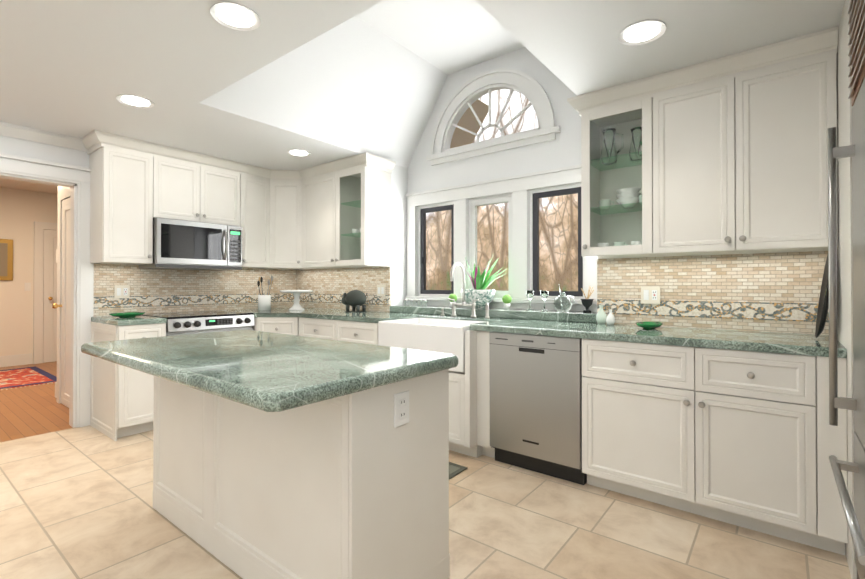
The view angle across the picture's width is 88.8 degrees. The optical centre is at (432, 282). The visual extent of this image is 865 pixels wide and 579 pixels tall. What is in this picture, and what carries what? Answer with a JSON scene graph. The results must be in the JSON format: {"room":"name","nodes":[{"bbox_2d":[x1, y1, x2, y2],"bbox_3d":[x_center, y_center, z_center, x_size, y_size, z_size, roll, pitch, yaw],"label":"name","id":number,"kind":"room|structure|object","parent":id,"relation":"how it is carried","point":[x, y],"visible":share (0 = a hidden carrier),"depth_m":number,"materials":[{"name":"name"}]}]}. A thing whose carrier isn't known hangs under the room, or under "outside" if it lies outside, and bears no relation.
{"room":"kitchen","nodes":[
{"label":"kitchen","id":0,"kind":"room"},
{"bbox_2d":[0,178,64,363],"bbox_3d":[-5.059,-0.134,4.644,4.220,2.700,6.240,0,0,38],"label":"wall","id":1,"kind":"structure","parent":0,"point":[24,205],"depth_m":6.53,"materials":[{"name":"white paint"}]},
{"bbox_2d":[0,239,12,280],"bbox_3d":[-6.329,-0.324,6.222,0.031,0.600,0.610,0,0,38],"label":"framed picture","id":2,"kind":"object","parent":1,"relation":"attached to","point":[6,259],"visible":0.96,"depth_m":6.40,"materials":[{"name":"brown"}]},
{"bbox_2d":[0,353,31,366],"bbox_3d":[-7.242,1.139,5.067,0.015,0.160,3.980,0,0,38],"label":"baseboard","id":3,"kind":"structure","parent":1,"relation":"attached to","point":[15,360],"depth_m":6.48,"materials":[{"name":"white paint"}]},
{"bbox_2d":[24,283,30,290],"bbox_3d":[-6.046,0.069,6.596,0.011,0.120,0.070,0,0,38],"label":"light switch","id":4,"kind":"object","parent":1,"relation":"attached to","point":[27,286],"visible":1,"depth_m":6.59,"materials":[{"name":"white plastic"}]},
{"bbox_2d":[33,221,56,363],"bbox_3d":[-5.645,0.162,7.011,0.122,2.140,1.020,0,0,38],"label":"hall door","id":5,"kind":"structure","parent":1,"relation":"in","point":[44,311],"depth_m":6.72,"materials":[{"name":"white paint"}]},
{"bbox_2d":[55,382,56,397],"bbox_3d":[-3.892,1.136,4.599,0.260,0.160,0.015,0,0,38],"label":"baseboard","id":6,"kind":"structure","parent":1,"relation":"attached to","point":[55,382],"depth_m":4.64,"materials":[{"name":"white paint"}]},
{"bbox_2d":[52,187,69,407],"bbox_3d":[-3.432,0.143,4.171,0.980,2.140,0.122,0,0,38],"label":"hall door","id":7,"kind":"structure","parent":1,"relation":"in","point":[62,305],"depth_m":4.37,"materials":[{"name":"white paint"}]},
{"bbox_2d":[0,361,72,441],"bbox_3d":[-5.043,1.241,4.623,4.419,0.050,6.000,0,0,38],"label":"floor","id":8,"kind":"structure","parent":0,"point":[29,411],"depth_m":4.17,"materials":[{"name":"brown wood"}]},
{"bbox_2d":[0,366,56,389],"bbox_3d":[-5.456,1.216,5.488,1.600,0.011,1.050,0,0,38],"label":"rug","id":9,"kind":"object","parent":8,"relation":"on","point":[21,377],"visible":0.88,"depth_m":5.60,"materials":[{"name":"red fabric"}]},
{"bbox_2d":[0,135,286,426],"bbox_3d":[-3.417,0.007,3.220,0.120,2.400,5.790,0,0,38],"label":"wall","id":10,"kind":"structure","parent":0,"point":[27,148],"depth_m":3.53,"materials":[{"name":"white paint"}]},
{"bbox_2d":[0,121,87,151],"bbox_3d":[-4.007,-1.156,2.320,0.075,0.085,3.635,0,0,38],"label":"crown molding","id":11,"kind":"structure","parent":10,"relation":"attached to","point":[35,135],"depth_m":3.47,"materials":[{"name":"white paint"}]},
{"bbox_2d":[0,153,93,427],"bbox_3d":[-3.318,0.120,3.329,0.184,2.175,1.245,0,0,38],"label":"door frame","id":12,"kind":"structure","parent":10,"relation":"attached to","point":[14,167],"depth_m":3.69,"materials":[{"name":"white paint"}]},
{"bbox_2d":[86,130,157,264],"bbox_3d":[-2.665,-0.674,3.783,0.368,1.028,0.358,0,0,38],"label":"upper cabinet","id":13,"kind":"object","parent":10,"relation":"attached to","point":[122,168],"depth_m":3.65,"materials":[{"name":"paint"}]},
{"bbox_2d":[93,264,296,316],"bbox_3d":[-2.277,0.131,4.558,0.016,0.569,2.033,0,0,38],"label":"backsplash","id":14,"kind":"structure","parent":10,"relation":"attached to","point":[151,290],"depth_m":4.35,"materials":[{"name":"tile"}]},
{"bbox_2d":[114,285,129,297],"bbox_3d":[-2.757,0.087,3.922,0.008,0.116,0.116,0,0,38],"label":"electrical outlet plate","id":15,"kind":"object","parent":14,"relation":"attached to","point":[121,291],"visible":1,"depth_m":3.92,"materials":[{"name":"beige plastic"}]},
{"bbox_2d":[154,144,237,225],"bbox_3d":[-2.313,-0.871,4.233,0.368,0.627,0.784,0,0,38],"label":"upper cabinet","id":16,"kind":"object","parent":10,"relation":"attached to","point":[189,186],"depth_m":4.08,"materials":[{"name":"paint"}]},
{"bbox_2d":[138,217,241,269],"bbox_3d":[-2.262,-0.340,4.190,0.461,0.430,0.772,0,0,38],"label":"over-the-range microwave","id":17,"kind":"object","parent":16,"relation":"attached to","point":[185,245],"visible":0.98,"depth_m":4.04,"materials":[{"name":"silver metal"}]},
{"bbox_2d":[238,159,341,269],"bbox_3d":[-1.558,-0.669,4.505,1.216,1.028,0.578,0,0,38],"label":"upper cabinet","id":18,"kind":"object","parent":10,"relation":"attached to","point":[309,218],"depth_m":4.61,"materials":[{"name":"paint"}]},
{"bbox_2d":[0,0,844,169],"bbox_3d":[-0.964,-1.655,1.384,6.260,0.900,6.160,0,0,38],"label":"ceiling","id":19,"kind":"structure","parent":0,"point":[73,68],"depth_m":2.63,"materials":[{"name":"white paint"}]},
{"bbox_2d":[116,94,153,107],"bbox_3d":[-1.959,-1.190,2.914,0.209,0.007,0.209,0,0,-7],"label":"recessed light","id":20,"kind":"object","parent":19,"relation":"in","point":[133,101],"depth_m":2.90,"materials":[{"name":"white paint"}]},
{"bbox_2d":[210,2,260,30],"bbox_3d":[-0.888,-1.196,1.996,0.209,0.007,0.209,0,0,-7],"label":"recessed light","id":21,"kind":"object","parent":19,"relation":"in","point":[244,18],"depth_m":1.99,"materials":[{"name":"white paint"}]},
{"bbox_2d":[287,149,310,156],"bbox_3d":[-1.227,-1.183,4.056,0.209,0.007,0.209,0,0,-7],"label":"recessed light","id":22,"kind":"object","parent":19,"relation":"in","point":[300,153],"depth_m":4.05,"materials":[{"name":"white glass"}]},
{"bbox_2d":[618,20,665,44],"bbox_3d":[1.006,-1.195,2.123,0.209,0.007,0.209,0,0,-7],"label":"recessed light","id":23,"kind":"object","parent":19,"relation":"in","point":[645,33],"depth_m":2.11,"materials":[{"name":"white glass"}]},
{"bbox_2d":[0,425,850,578],"bbox_3d":[-0.919,1.220,1.407,6.040,0.050,6.040,0,0,38],"label":"floor","id":24,"kind":"structure","parent":0,"point":[76,503],"depth_m":2.12,"materials":[{"name":"tile"}]},
{"bbox_2d":[90,322,165,440],"bbox_3d":[-2.536,0.773,3.673,0.697,0.875,0.344,0,0,38],"label":"base cabinet","id":25,"kind":"object","parent":24,"relation":"on","point":[121,400],"visible":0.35,"depth_m":3.48,"materials":[{"name":"paint"}]},
{"bbox_2d":[142,310,254,335],"bbox_3d":[-2.168,0.752,4.088,0.729,0.922,0.760,0,0,38],"label":"range","id":26,"kind":"object","parent":24,"relation":"on","point":[186,323],"visible":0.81,"depth_m":3.91,"materials":[{"name":"silver metal"}]},
{"bbox_2d":[252,317,299,335],"bbox_3d":[-1.556,0.779,4.699,0.968,0.876,0.913,0,0,38],"label":"base cabinet","id":27,"kind":"object","parent":24,"relation":"on","point":[282,325],"depth_m":4.25,"materials":[{"name":"paint"}]},
{"bbox_2d":[153,369,449,578],"bbox_3d":[-0.709,0.773,2.071,1.576,0.853,0.526,0,0,38],"label":"kitchen island","id":28,"kind":"object","parent":24,"relation":"on","point":[355,485],"visible":0.79,"depth_m":1.64,"materials":[{"name":"paint"}]},
{"bbox_2d":[81,330,457,411],"bbox_3d":[-0.794,0.319,1.963,1.655,0.050,0.860,0,0,38],"label":"island countertop","id":29,"kind":"structure","parent":28,"relation":"on","point":[268,371],"depth_m":1.60,"materials":[{"name":"green stone"}]},
{"bbox_2d":[394,390,408,427],"bbox_3d":[-0.107,0.446,1.556,0.008,0.115,0.075,0,0,38],"label":"outlet","id":30,"kind":"object","parent":28,"relation":"attached to","point":[401,408],"visible":1,"depth_m":1.55,"materials":[{"name":"white plastic"}]},
{"bbox_2d":[300,317,377,344],"bbox_3d":[-0.658,0.776,4.168,1.096,0.876,0.638,0,0,38],"label":"base cabinet","id":31,"kind":"object","parent":24,"relation":"on","point":[340,330],"depth_m":3.88,"materials":[{"name":"paint"}]},
{"bbox_2d":[449,462,467,478],"bbox_3d":[-0.295,1.200,2.952,0.950,0.009,0.480,0,0,38],"label":"area rug","id":32,"kind":"object","parent":24,"relation":"on","point":[455,469],"visible":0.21,"depth_m":2.82,"materials":[{"name":"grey fabric"}]},
{"bbox_2d":[449,353,494,457],"bbox_3d":[0.110,0.920,3.519,0.910,0.580,0.708,0,0,38],"label":"base cabinet","id":33,"kind":"object","parent":24,"relation":"on","point":[469,391],"depth_m":3.01,"materials":[{"name":"paint"}]},
{"bbox_2d":[489,332,586,484],"bbox_3d":[0.804,0.770,2.988,0.606,0.872,0.610,0,0,38],"label":"dishwasher","id":34,"kind":"object","parent":24,"relation":"on","point":[535,403],"visible":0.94,"depth_m":2.73,"materials":[{"name":"grey metal"}]},
{"bbox_2d":[582,338,699,514],"bbox_3d":[1.287,0.766,2.639,0.572,0.876,0.638,0,0,38],"label":"base cabinet","id":35,"kind":"object","parent":24,"relation":"on","point":[639,399],"depth_m":2.37,"materials":[{"name":"paint"}]},
{"bbox_2d":[696,347,819,548],"bbox_3d":[1.692,0.764,2.320,0.460,0.876,0.638,0,0,38],"label":"base cabinet","id":36,"kind":"object","parent":24,"relation":"on","point":[753,440],"depth_m":2.06,"materials":[{"name":"paint"}]},
{"bbox_2d":[828,0,864,578],"bbox_3d":[1.612,0.034,1.206,0.742,2.320,0.928,0,0,38],"label":"built-in refrigerator","id":37,"kind":"object","parent":24,"relation":"on","point":[855,515],"visible":1,"depth_m":1.65,"materials":[{"name":"grey metal"}]},
{"bbox_2d":[304,47,812,311],"bbox_3d":[0.825,-0.425,3.652,6.260,3.270,0.370,0,0,38],"label":"wall","id":38,"kind":"structure","parent":0,"point":[420,173],"depth_m":4.06,"materials":[{"name":"white paint"}]},
{"bbox_2d":[297,267,390,311],"bbox_3d":[-1.028,0.075,4.859,1.548,0.452,0.016,0,0,38],"label":"backsplash","id":39,"kind":"structure","parent":38,"relation":"attached to","point":[328,286],"depth_m":4.83,"materials":[{"name":"tile"}]},
{"bbox_2d":[377,285,384,295],"bbox_3d":[-0.518,0.086,4.439,0.116,0.116,0.008,0,0,38],"label":"switch plate","id":40,"kind":"object","parent":39,"relation":"attached to","point":[380,290],"visible":1,"depth_m":4.44,"materials":[{"name":"beige plastic"}]},
{"bbox_2d":[338,162,365,267],"bbox_3d":[-1.285,-0.667,4.853,1.216,1.028,0.348,0,0,38],"label":"upper cabinet","id":41,"kind":"object","parent":38,"relation":"attached to","point":[353,177],"depth_m":4.44,"materials":[{"name":"paint"}]},
{"bbox_2d":[352,228,360,259],"bbox_3d":[-0.678,-0.509,4.373,0.314,0.670,0.197,0,0,38],"label":"glassware","id":42,"kind":"object","parent":41,"relation":"in","point":[354,231],"depth_m":4.42,"materials":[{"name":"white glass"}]},
{"bbox_2d":[91,305,846,357],"bbox_3d":[-0.306,0.279,3.163,4.836,0.104,2.286,0,0,38],"label":"countertop","id":43,"kind":"structure","parent":38,"relation":"attached to","point":[577,324],"depth_m":2.84,"materials":[{"name":"green stone"}]},
{"bbox_2d":[109,312,144,316],"bbox_3d":[-2.561,0.277,3.709,0.200,0.034,0.260,0,0,38],"label":"glass dish","id":44,"kind":"object","parent":43,"relation":"on","point":[129,314],"visible":1,"depth_m":3.67,"materials":[{"name":"green glass"}]},
{"bbox_2d":[257,276,272,309],"bbox_3d":[-1.803,0.114,4.771,0.192,0.374,0.158,0,0,38],"label":"utensil crock","id":45,"kind":"object","parent":43,"relation":"on","point":[264,302],"visible":1,"depth_m":4.71,"materials":[{"name":"white ceramic"}]},
{"bbox_2d":[280,290,312,309],"bbox_3d":[-1.472,0.195,4.787,0.344,0.212,0.344,0,0,38],"label":"cake stand","id":46,"kind":"object","parent":43,"relation":"on","point":[296,300],"visible":1,"depth_m":4.74,"materials":[{"name":"white ceramic"}]},
{"bbox_2d":[342,290,366,312],"bbox_3d":[-0.777,0.188,4.406,0.354,0.220,0.220,0,0,38],"label":"sculpture","id":47,"kind":"object","parent":43,"relation":"on","point":[355,299],"visible":1,"depth_m":4.33,"materials":[{"name":"grey metal"}]},
{"bbox_2d":[406,299,410,305],"bbox_3d":[-0.221,0.201,4.401,0.043,0.066,0.043,0,0,23],"label":"glass jar","id":48,"kind":"object","parent":43,"relation":"on","point":[408,302],"depth_m":4.39,"materials":[{"name":"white glass"}]},
{"bbox_2d":[420,299,426,305],"bbox_3d":[-0.075,0.200,4.286,0.043,0.066,0.043,0,0,23],"label":"glass jar","id":49,"kind":"object","parent":43,"relation":"on","point":[424,301],"depth_m":4.27,"materials":[{"name":"clear glass"}]},
{"bbox_2d":[378,317,485,372],"bbox_3d":[0.042,0.464,3.435,0.814,0.310,0.500,0,0,38],"label":"sink","id":50,"kind":"object","parent":43,"relation":"in","point":[437,335],"visible":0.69,"depth_m":3.24,"materials":[{"name":"white ceramic"}]},
{"bbox_2d":[449,294,456,306],"bbox_3d":[0.188,0.169,4.067,0.080,0.125,0.080,0,0,38],"label":"topiary ball","id":51,"kind":"object","parent":43,"relation":"on","point":[453,296],"visible":0.75,"depth_m":4.04,"materials":[{"name":"green plant"}]},
{"bbox_2d":[441,262,489,317],"bbox_3d":[0.218,0.065,3.652,0.488,0.457,0.207,0,0,38],"label":"bridge faucet","id":52,"kind":"object","parent":43,"relation":"on","point":[472,305],"visible":1,"depth_m":3.70,"materials":[{"name":"silver metal"}]},
{"bbox_2d":[461,256,507,308],"bbox_3d":[0.472,-0.016,3.851,0.499,0.493,0.215,0,0,38],"label":"potted plant","id":53,"kind":"object","parent":43,"relation":"on","point":[482,293],"visible":0.79,"depth_m":3.83,"materials":[{"name":"plant"}]},
{"bbox_2d":[502,295,511,308],"bbox_3d":[0.628,0.167,3.721,0.080,0.125,0.080,0,0,38],"label":"topiary ball","id":54,"kind":"object","parent":43,"relation":"on","point":[506,299],"visible":1,"depth_m":3.70,"materials":[{"name":"green plant"}]},
{"bbox_2d":[526,290,533,309],"bbox_3d":[0.793,0.149,3.591,0.066,0.160,0.064,0,0,38],"label":"goblet","id":55,"kind":"object","parent":43,"relation":"on","point":[529,294],"visible":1,"depth_m":3.57,"materials":[{"name":"clear glass"}]},
{"bbox_2d":[540,291,548,310],"bbox_3d":[0.891,0.148,3.514,0.066,0.160,0.064,0,0,38],"label":"goblet","id":56,"kind":"object","parent":43,"relation":"on","point":[544,295],"visible":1,"depth_m":3.49,"materials":[{"name":"clear glass"}]},
{"bbox_2d":[553,284,574,311],"bbox_3d":[1.016,0.122,3.404,0.166,0.210,0.138,0,0,38],"label":"glass decanter","id":57,"kind":"object","parent":43,"relation":"on","point":[562,302],"visible":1,"depth_m":3.37,"materials":[{"name":"clear glass"}]},
{"bbox_2d":[581,286,593,312],"bbox_3d":[1.162,0.127,3.314,0.102,0.199,0.100,0,0,38],"label":"urn","id":58,"kind":"object","parent":43,"relation":"on","point":[587,302],"visible":1,"depth_m":3.30,"materials":[{"name":"black metal"}]},
{"bbox_2d":[596,305,606,323],"bbox_3d":[1.165,0.224,3.045,0.074,0.130,0.074,0,0,38],"label":"bud vase","id":59,"kind":"object","parent":43,"relation":"on","point":[601,315],"visible":1,"depth_m":3.02,"materials":[{"name":"white ceramic"}]},
{"bbox_2d":[606,309,614,324],"bbox_3d":[1.193,0.236,2.959,0.060,0.105,0.060,0,0,38],"label":"bud vase","id":60,"kind":"object","parent":43,"relation":"on","point":[610,318],"visible":1,"depth_m":2.94,"materials":[{"name":"white ceramic"}]},
{"bbox_2d":[635,322,662,328],"bbox_3d":[1.344,0.270,2.738,0.150,0.034,0.240,0,0,38],"label":"glass dish","id":61,"kind":"object","parent":43,"relation":"on","point":[648,325],"visible":1,"depth_m":2.68,"materials":[{"name":"green glass"}]},
{"bbox_2d":[815,255,828,337],"bbox_3d":[1.946,0.059,2.190,0.070,0.437,0.326,0,0,38],"label":"oval tray","id":62,"kind":"object","parent":43,"relation":"on","point":[823,307],"visible":0.69,"depth_m":2.26,"materials":[{"name":"black plastic"}]},
{"bbox_2d":[450,99,487,147],"bbox_3d":[0.852,-0.345,4.382,2.400,3.200,0.750,0,0,38],"label":"eave","id":63,"kind":"object","parent":38,"relation":"attached to","point":[470,124],"depth_m":4.78,"materials":[{"name":"beige"}]},
{"bbox_2d":[448,88,536,144],"bbox_3d":[0.522,-1.538,4.019,1.000,0.500,0.020,0,0,38],"label":"window","id":64,"kind":"structure","parent":38,"relation":"in","point":[483,129],"depth_m":4.01,"materials":[{"name":"white paint"}]},
{"bbox_2d":[405,68,596,311],"bbox_3d":[0.527,-0.831,4.004,1.960,2.123,0.150,0,0,38],"label":"casement window","id":65,"kind":"structure","parent":38,"relation":"in","point":[537,194],"depth_m":3.90,"materials":[{"name":"white paint"}]},
{"bbox_2d":[597,251,828,334],"bbox_3d":[1.656,0.062,2.749,1.237,0.452,0.016,0,0,38],"label":"backsplash","id":66,"kind":"structure","parent":38,"relation":"attached to","point":[771,292],"depth_m":2.67,"materials":[{"name":"tile"}]},
{"bbox_2d":[641,286,659,303],"bbox_3d":[1.433,0.085,2.905,0.116,0.116,0.008,0,0,38],"label":"electrical outlet plate","id":67,"kind":"object","parent":66,"relation":"attached to","point":[650,294],"visible":1,"depth_m":2.90,"materials":[{"name":"beige plastic"}]},
{"bbox_2d":[639,26,837,257],"bbox_3d":[1.700,-0.682,2.508,0.866,1.028,0.348,0,0,38],"label":"upper cabinet","id":68,"kind":"object","parent":38,"relation":"attached to","point":[734,158],"depth_m":2.34,"materials":[{"name":"paint"}]},
{"bbox_2d":[597,127,641,246],"bbox_3d":[1.255,-0.599,2.880,0.334,0.830,0.165,0,0,38],"label":"glassware","id":69,"kind":"object","parent":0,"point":[609,155],"depth_m":2.86,"materials":[{"name":"clear glass"}]},
{"bbox_2d":[837,0,856,578],"bbox_3d":[0.445,-0.013,0.107,0.120,2.400,5.670,0,0,38],"label":"wall","id":70,"kind":"structure","parent":0,"point":[844,268],"depth_m":1.70,"materials":[{"name":"paint"}]},
{"label":"outside","id":71,"kind":"structure","parent":0,"visible":0},
{"bbox_2d":[426,89,577,290],"bbox_3d":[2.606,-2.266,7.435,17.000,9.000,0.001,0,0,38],"label":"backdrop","id":72,"kind":"structure","parent":71,"point":[499,220],"depth_m":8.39,"materials":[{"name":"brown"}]}
]}

